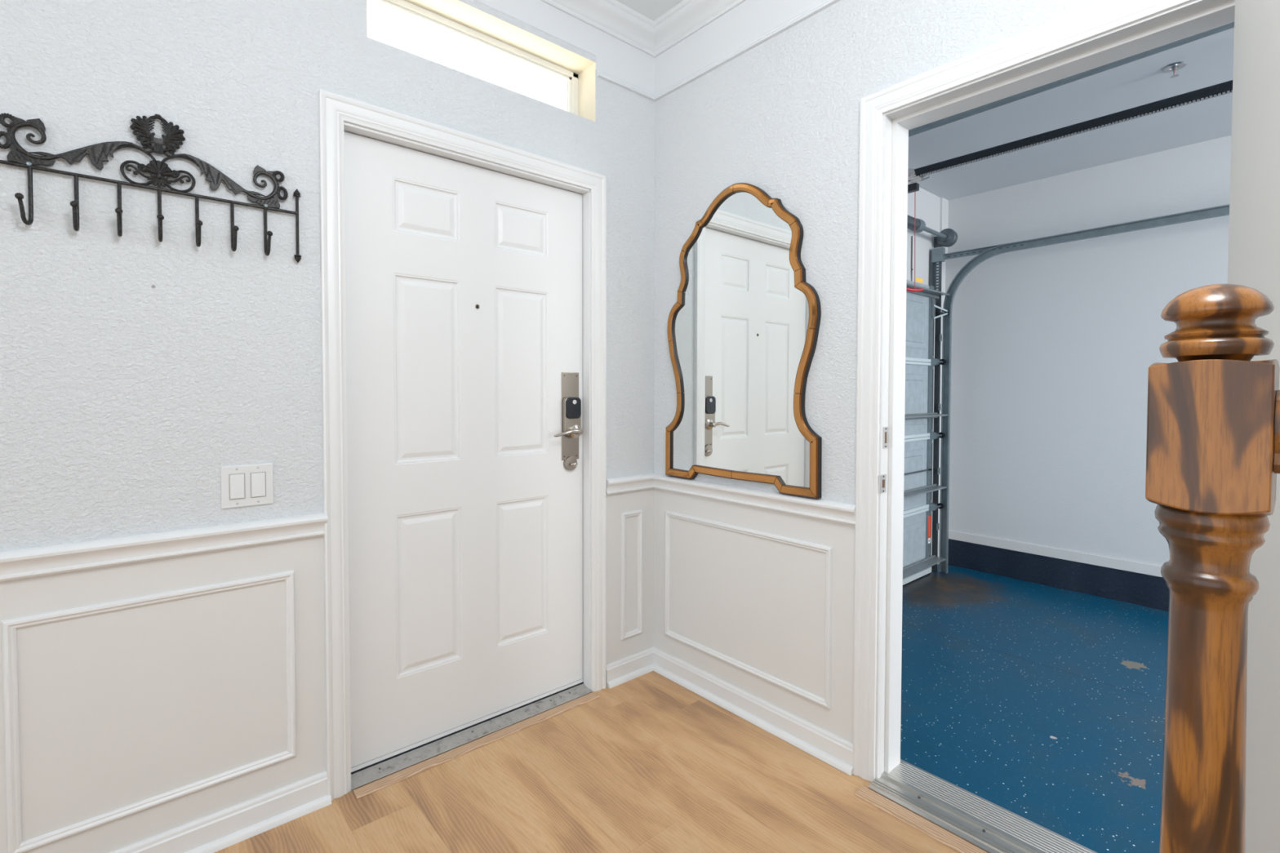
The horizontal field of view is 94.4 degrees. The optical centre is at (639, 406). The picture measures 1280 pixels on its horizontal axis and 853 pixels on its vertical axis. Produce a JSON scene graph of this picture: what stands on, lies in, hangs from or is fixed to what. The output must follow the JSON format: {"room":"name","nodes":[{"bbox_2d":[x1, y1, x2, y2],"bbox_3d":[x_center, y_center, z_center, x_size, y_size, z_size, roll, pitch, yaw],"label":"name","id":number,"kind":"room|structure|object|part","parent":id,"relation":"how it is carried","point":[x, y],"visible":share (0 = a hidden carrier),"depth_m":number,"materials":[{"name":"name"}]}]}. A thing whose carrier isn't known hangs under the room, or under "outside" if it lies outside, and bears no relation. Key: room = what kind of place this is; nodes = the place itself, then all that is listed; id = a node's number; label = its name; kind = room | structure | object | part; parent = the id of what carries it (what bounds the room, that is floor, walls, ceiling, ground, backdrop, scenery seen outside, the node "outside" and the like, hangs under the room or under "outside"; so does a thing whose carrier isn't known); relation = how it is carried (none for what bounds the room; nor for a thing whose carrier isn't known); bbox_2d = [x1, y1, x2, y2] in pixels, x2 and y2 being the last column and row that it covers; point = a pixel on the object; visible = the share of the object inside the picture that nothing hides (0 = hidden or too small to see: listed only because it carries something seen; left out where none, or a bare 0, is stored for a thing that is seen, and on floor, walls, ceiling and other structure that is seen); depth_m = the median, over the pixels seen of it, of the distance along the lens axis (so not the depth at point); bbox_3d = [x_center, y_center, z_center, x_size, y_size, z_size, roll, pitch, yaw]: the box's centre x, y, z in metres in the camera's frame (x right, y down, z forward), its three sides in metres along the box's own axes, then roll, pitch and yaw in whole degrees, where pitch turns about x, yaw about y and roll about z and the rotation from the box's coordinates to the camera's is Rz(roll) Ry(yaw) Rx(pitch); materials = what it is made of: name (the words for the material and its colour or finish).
{"room":"entrance hall","nodes":[
{"label":"entrance hall","id":0,"kind":"room"},
{"bbox_2d":[0,0,948,852],"bbox_3d":[-0.554,-0.156,2.215,7.700,2.920,0.165,-1,2,-41],"label":"wall","id":1,"kind":"structure","parent":0,"point":[124,400],"depth_m":1.57,"materials":[{"name":"white paint"}]},
{"bbox_2d":[1,570,297,852],"bbox_3d":[-1.229,0.759,1.544,0.586,0.549,0.012,-1,2,-41],"label":"trim","id":2,"kind":"structure","parent":1,"relation":"attached to","point":[9,634],"depth_m":1.46,"materials":[{"name":"white paint"}]},
{"bbox_2d":[0,112,301,262],"bbox_3d":[-1.210,-0.574,1.494,0.637,0.330,0.053,-1,2,-41],"label":"coat hook rack","id":3,"kind":"object","parent":1,"relation":"attached to","point":[99,153],"visible":1,"depth_m":1.49,"materials":[{"name":"metal"}]},
{"bbox_3d":[-1.256,-0.632,1.475,0.085,0.032,0.007,-1,2,-41],"label":"stem","id":4,"kind":"part","parent":3,"relation":"part of","materials":[{"name":"metal"}]},
{"bbox_3d":[-1.222,-0.551,1.506,0.620,0.008,0.008,-1,2,-41],"label":"rail","id":5,"kind":"part","parent":3,"relation":"part of","materials":[{"name":"metal"}]},
{"bbox_3d":[-1.187,-0.633,1.535,0.085,0.032,0.007,-1,2,-41],"label":"stem","id":6,"kind":"part","parent":3,"relation":"part of","materials":[{"name":"metal"}]},
{"bbox_2d":[0,512,328,582],"bbox_3d":[-2.171,0.380,0.706,3.264,0.068,0.030,-1,2,-41],"label":"chair rail","id":7,"kind":"object","parent":1,"relation":"attached to","point":[24,563],"visible":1,"depth_m":1.51,"materials":[{"name":"white paint"}]},
{"bbox_2d":[111,770,331,852],"bbox_3d":[-2.171,1.176,0.724,3.264,0.087,0.034,-1,2,-41],"label":"baseboard","id":8,"kind":"structure","parent":1,"relation":"attached to","point":[214,833],"depth_m":1.65,"materials":[{"name":"white paint"}]},
{"bbox_2d":[220,462,273,508],"bbox_3d":[-1.091,0.221,1.650,0.122,0.116,0.010,-1,2,-41],"label":"light switch","id":9,"kind":"object","parent":1,"relation":"attached to","point":[247,485],"visible":1,"depth_m":1.65,"materials":[{"name":"white plastic"}]},
{"bbox_2d":[318,88,606,800],"bbox_3d":[-0.596,0.124,2.172,1.057,2.123,0.186,-1,2,-41],"label":"door","id":10,"kind":"structure","parent":1,"relation":"in","point":[463,276],"depth_m":2.09,"materials":[{"name":"white paint"}]},
{"bbox_3d":[-0.283,0.103,2.352,0.146,0.054,0.048,-1,2,-41],"label":"lever","id":11,"kind":"part","parent":10,"relation":"part of","materials":[{"name":"silver metal"}]},
{"bbox_3d":[-0.283,0.040,2.409,0.084,0.355,0.003,-1,2,-41],"label":"lock plate","id":12,"kind":"part","parent":10,"relation":"part of","materials":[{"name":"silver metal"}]},
{"bbox_2d":[366,0,578,115],"bbox_3d":[-0.602,-1.270,2.221,0.879,0.238,0.037,-1,2,-41],"label":"window","id":13,"kind":"structure","parent":1,"relation":"in","point":[402,24],"depth_m":2.19,"materials":[{"name":"glass"}]},
{"bbox_2d":[621,509,642,639],"bbox_3d":[-0.034,0.731,2.579,0.118,0.549,0.012,-1,2,-41],"label":"trim","id":14,"kind":"structure","parent":1,"relation":"attached to","point":[624,635],"depth_m":2.58,"materials":[{"name":"white paint"}]},
{"bbox_2d":[911,235,913,281],"bbox_3d":[1.959,-1.053,4.267,0.014,0.340,0.011,1,2,27],"label":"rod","id":15,"kind":"object","parent":1,"relation":"attached to","point":[912,269],"visible":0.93,"depth_m":4.27,"materials":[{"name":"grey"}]},
{"bbox_2d":[902,280,949,586],"bbox_3d":[1.379,0.200,3.704,2.280,2.140,0.130,-1,2,-41],"label":"garage door","id":16,"kind":"structure","parent":1,"relation":"in","point":[920,362],"depth_m":4.29,"materials":[{"name":"paint"}]},
{"bbox_3d":[1.320,1.011,3.733,2.205,0.491,0.041,-1,2,-41],"label":"panel","id":17,"kind":"part","parent":16,"relation":"part of","materials":[{"name":"paint"}]},
{"bbox_3d":[1.321,0.500,3.720,2.205,0.528,0.041,-1,2,-41],"label":"panel","id":18,"kind":"part","parent":16,"relation":"part of","materials":[{"name":"paint"}]},
{"bbox_3d":[1.322,-0.038,3.707,2.205,0.543,0.041,-1,2,-41],"label":"panel","id":19,"kind":"part","parent":16,"relation":"part of","materials":[{"name":"paint"}]},
{"bbox_3d":[1.323,-0.590,3.693,2.205,0.558,0.041,-1,2,-41],"label":"panel","id":20,"kind":"part","parent":16,"relation":"part of","materials":[{"name":"paint"}]},
{"bbox_3d":[1.328,1.240,3.729,2.205,0.040,0.047,-1,2,-41],"label":"rail","id":21,"kind":"part","parent":16,"relation":"part of","materials":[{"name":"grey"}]},
{"bbox_2d":[906,214,957,248],"bbox_3d":[1.381,-1.234,3.656,2.445,0.132,0.176,-1,2,-41],"label":"spring","id":22,"kind":"object","parent":1,"relation":"attached to","point":[947,237],"visible":0.29,"depth_m":4.35,"materials":[{"name":"metal"}]},
{"bbox_2d":[930,303,935,567],"bbox_3d":[2.177,0.232,4.465,0.018,2.040,0.055,-1,2,-41],"label":"rail","id":23,"kind":"object","parent":1,"relation":"attached to","point":[935,304],"visible":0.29,"depth_m":4.45,"materials":[{"name":"white"}]},
{"bbox_2d":[907,80,1232,193],"bbox_3d":[2.397,-1.254,2.372,0.072,0.127,3.327,-1,2,-41],"label":"rail","id":24,"kind":"object","parent":1,"relation":"attached to","point":[914,175],"visible":0.86,"depth_m":2.77,"materials":[{"name":"black metal"}]},
{"bbox_3d":[1.537,-1.236,3.365,0.040,0.040,0.080,-1,2,-41],"label":"release lever","id":25,"kind":"part","parent":24,"relation":"part of","materials":[{"name":"black plastic"}]},
{"bbox_2d":[906,190,923,291],"bbox_3d":[1.554,-0.935,3.350,0.112,0.572,0.018,0,1,-12],"label":"cord","id":26,"kind":"object","parent":24,"relation":"hanging from","point":[917,279],"visible":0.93,"depth_m":3.35,"materials":[{"name":"red fabric"}]},
{"bbox_3d":[1.554,-0.659,3.357,0.112,0.021,0.018,0,1,-12],"label":"handle","id":27,"kind":"part","parent":26,"relation":"part of","materials":[{"name":"red plastic"}]},
{"bbox_3d":[1.554,-0.941,3.352,0.004,0.560,0.009,-1,2,-41],"label":"cord","id":28,"kind":"part","parent":26,"relation":"part of","materials":[{"name":"red fabric"}]},
{"bbox_2d":[929,204,1229,573],"bbox_3d":[3.146,0.065,3.402,0.051,2.432,2.896,-1,2,-41],"label":"door track","id":29,"kind":"object","parent":1,"relation":"attached to","point":[938,255],"visible":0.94,"depth_m":4.41,"materials":[{"name":"metal"}]},
{"bbox_3d":[2.229,-1.128,4.434,0.042,0.102,0.085,-1,2,-41],"label":"bearing plate","id":30,"kind":"part","parent":29,"relation":"part of","materials":[{"name":"metal"}]},
{"bbox_2d":[214,671,958,852],"bbox_3d":[0.287,1.319,-1.090,4.600,0.100,6.000,-1,2,-41],"label":"floor","id":31,"kind":"structure","parent":0,"point":[650,764],"depth_m":1.80,"materials":[{"name":"brown wood"}]},
{"bbox_2d":[352,691,599,799],"bbox_3d":[-0.525,1.183,2.118,0.922,0.008,0.040,-1,2,-41],"label":"transition strip","id":32,"kind":"object","parent":31,"relation":"on","point":[375,786],"visible":1,"depth_m":2.05,"materials":[{"name":"brown wood"}]},
{"bbox_2d":[855,786,987,852],"bbox_3d":[0.957,1.200,1.520,0.049,0.009,0.845,-1,2,-41],"label":"transition strip","id":33,"kind":"object","parent":31,"relation":"on","point":[940,834],"visible":1,"depth_m":1.70,"materials":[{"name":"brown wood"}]},
{"bbox_2d":[1145,284,1279,852],"bbox_3d":[0.563,0.554,0.598,0.086,1.346,0.086,-1,2,-41],"label":"newel post","id":34,"kind":"object","parent":31,"relation":"on","point":[1211,480],"visible":1,"depth_m":0.56,"materials":[{"name":"brown wood"}]},
{"bbox_2d":[1273,390,1279,473],"bbox_3d":[1.007,0.035,0.073,0.062,0.075,1.267,-1,2,-41],"label":"handrail","id":35,"kind":"object","parent":34,"relation":"attached to","point":[1277,435],"visible":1,"depth_m":0.53,"materials":[{"name":"brown wood"}]},
{"bbox_2d":[616,0,683,20],"bbox_3d":[0.292,-1.570,-1.163,4.600,0.080,6.000,-1,2,-41],"label":"ceiling","id":36,"kind":"structure","parent":0,"point":[652,10],"depth_m":2.40,"materials":[{"name":"white paint"}]},
{"bbox_2d":[653,0,1105,743],"bbox_3d":[2.075,-0.166,0.419,0.125,2.800,6.000,-1,2,-41],"label":"wall","id":37,"kind":"structure","parent":0,"point":[780,117],"depth_m":2.09,"materials":[{"name":"white paint"}]},
{"bbox_2d":[540,0,746,57],"bbox_3d":[0.292,-1.484,-1.161,4.600,0.091,6.000,-1,2,-41],"label":"crown molding","id":38,"kind":"structure","parent":37,"relation":"attached to","point":[613,18],"depth_m":2.41,"materials":[{"name":"white paint"}]},
{"bbox_2d":[475,0,823,94],"bbox_3d":[0.291,-1.358,-1.158,4.600,0.164,6.000,-1,2,-41],"label":"frieze","id":39,"kind":"object","parent":37,"relation":"attached to","point":[750,20],"visible":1,"depth_m":2.35,"materials":[{"name":"white paint"}]},
{"bbox_2d":[596,0,839,101],"bbox_3d":[1.910,-1.295,0.246,0.318,0.027,6.000,-1,2,-41],"label":"rail","id":40,"kind":"object","parent":37,"relation":"attached to","point":[824,4],"visible":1,"depth_m":2.30,"materials":[{"name":"white paint"}]},
{"bbox_2d":[606,646,853,775],"bbox_3d":[0.279,1.143,2.217,0.278,0.087,0.984,-1,2,-41],"label":"baseboard","id":41,"kind":"structure","parent":37,"relation":"attached to","point":[827,747],"depth_m":2.28,"materials":[{"name":"white paint"}]},
{"bbox_2d":[606,473,855,525],"bbox_3d":[0.279,0.346,2.198,0.278,0.068,0.982,-1,2,-41],"label":"chair rail","id":42,"kind":"object","parent":37,"relation":"attached to","point":[823,509],"visible":0.95,"depth_m":2.26,"materials":[{"name":"white paint"}]},
{"bbox_2d":[665,182,822,498],"bbox_3d":[0.363,-0.270,2.278,0.026,1.154,0.750,-1,2,-41],"label":"wall mirror","id":43,"kind":"object","parent":37,"relation":"attached to","point":[744,322],"visible":1,"depth_m":2.24,"materials":[{"name":"brown mirror"}]},
{"bbox_2d":[664,510,832,709],"bbox_3d":[0.376,0.741,2.299,0.012,0.549,0.813,-1,2,-41],"label":"trim","id":44,"kind":"structure","parent":37,"relation":"attached to","point":[826,702],"depth_m":2.16,"materials":[{"name":"white paint"}]},
{"bbox_2d":[853,0,1279,852],"bbox_3d":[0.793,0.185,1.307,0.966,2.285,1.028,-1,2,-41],"label":"door frame","id":45,"kind":"structure","parent":37,"relation":"in","point":[1105,32],"depth_m":1.65,"materials":[{"name":"white paint"}]},
{"bbox_3d":[0.766,0.244,1.867,0.036,0.058,0.002,-1,2,-41],"label":"strike plate","id":46,"kind":"part","parent":45,"relation":"part of","materials":[{"name":"silver metal"}]},
{"bbox_3d":[0.774,0.099,1.871,0.030,0.068,0.002,-1,2,-41],"label":"strike plate","id":47,"kind":"part","parent":45,"relation":"part of","materials":[{"name":"silver metal"}]},
{"bbox_2d":[900,564,1168,852],"bbox_3d":[3.038,1.374,1.692,3.200,0.100,6.600,-1,2,-41],"label":"floor","id":48,"kind":"structure","parent":0,"point":[1045,704],"depth_m":2.63,"materials":[{"name":"blue paint"}]},
{"bbox_2d":[947,538,1168,611],"bbox_3d":[4.383,1.204,2.469,0.105,0.206,6.000,-1,2,-41],"label":"baseboard","id":49,"kind":"structure","parent":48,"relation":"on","point":[1139,588],"depth_m":4.09,"materials":[{"name":"rubber"}]},
{"bbox_2d":[907,27,1234,199],"bbox_3d":[3.238,-1.568,1.489,3.075,0.080,6.150,-1,2,-41],"label":"ceiling","id":50,"kind":"structure","parent":0,"point":[1209,59],"depth_m":3.34,"materials":[{"name":"white paint"}]},
{"bbox_2d":[1161,61,1187,78],"bbox_3d":[2.456,-1.538,2.724,0.088,0.046,0.088,-1,2,-41],"label":"sprinkler","id":51,"kind":"object","parent":50,"relation":"attached to","point":[1173,67],"visible":1,"depth_m":2.72,"materials":[{"name":"silver metal"}]},
{"bbox_2d":[908,22,1234,137],"bbox_3d":[1.401,0.109,1.835,0.026,2.407,2.812,-1,2,-41],"label":"door track","id":52,"kind":"object","parent":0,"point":[921,129],"visible":0.02,"depth_m":1.87,"materials":[{"name":"metal"}]},
{"bbox_2d":[945,135,1231,577],"bbox_3d":[4.356,-0.225,2.493,0.112,2.652,6.150,-1,2,-41],"label":"wall","id":53,"kind":"structure","parent":0,"point":[1054,347],"depth_m":4.05,"materials":[{"name":"white paint"}]}
]}

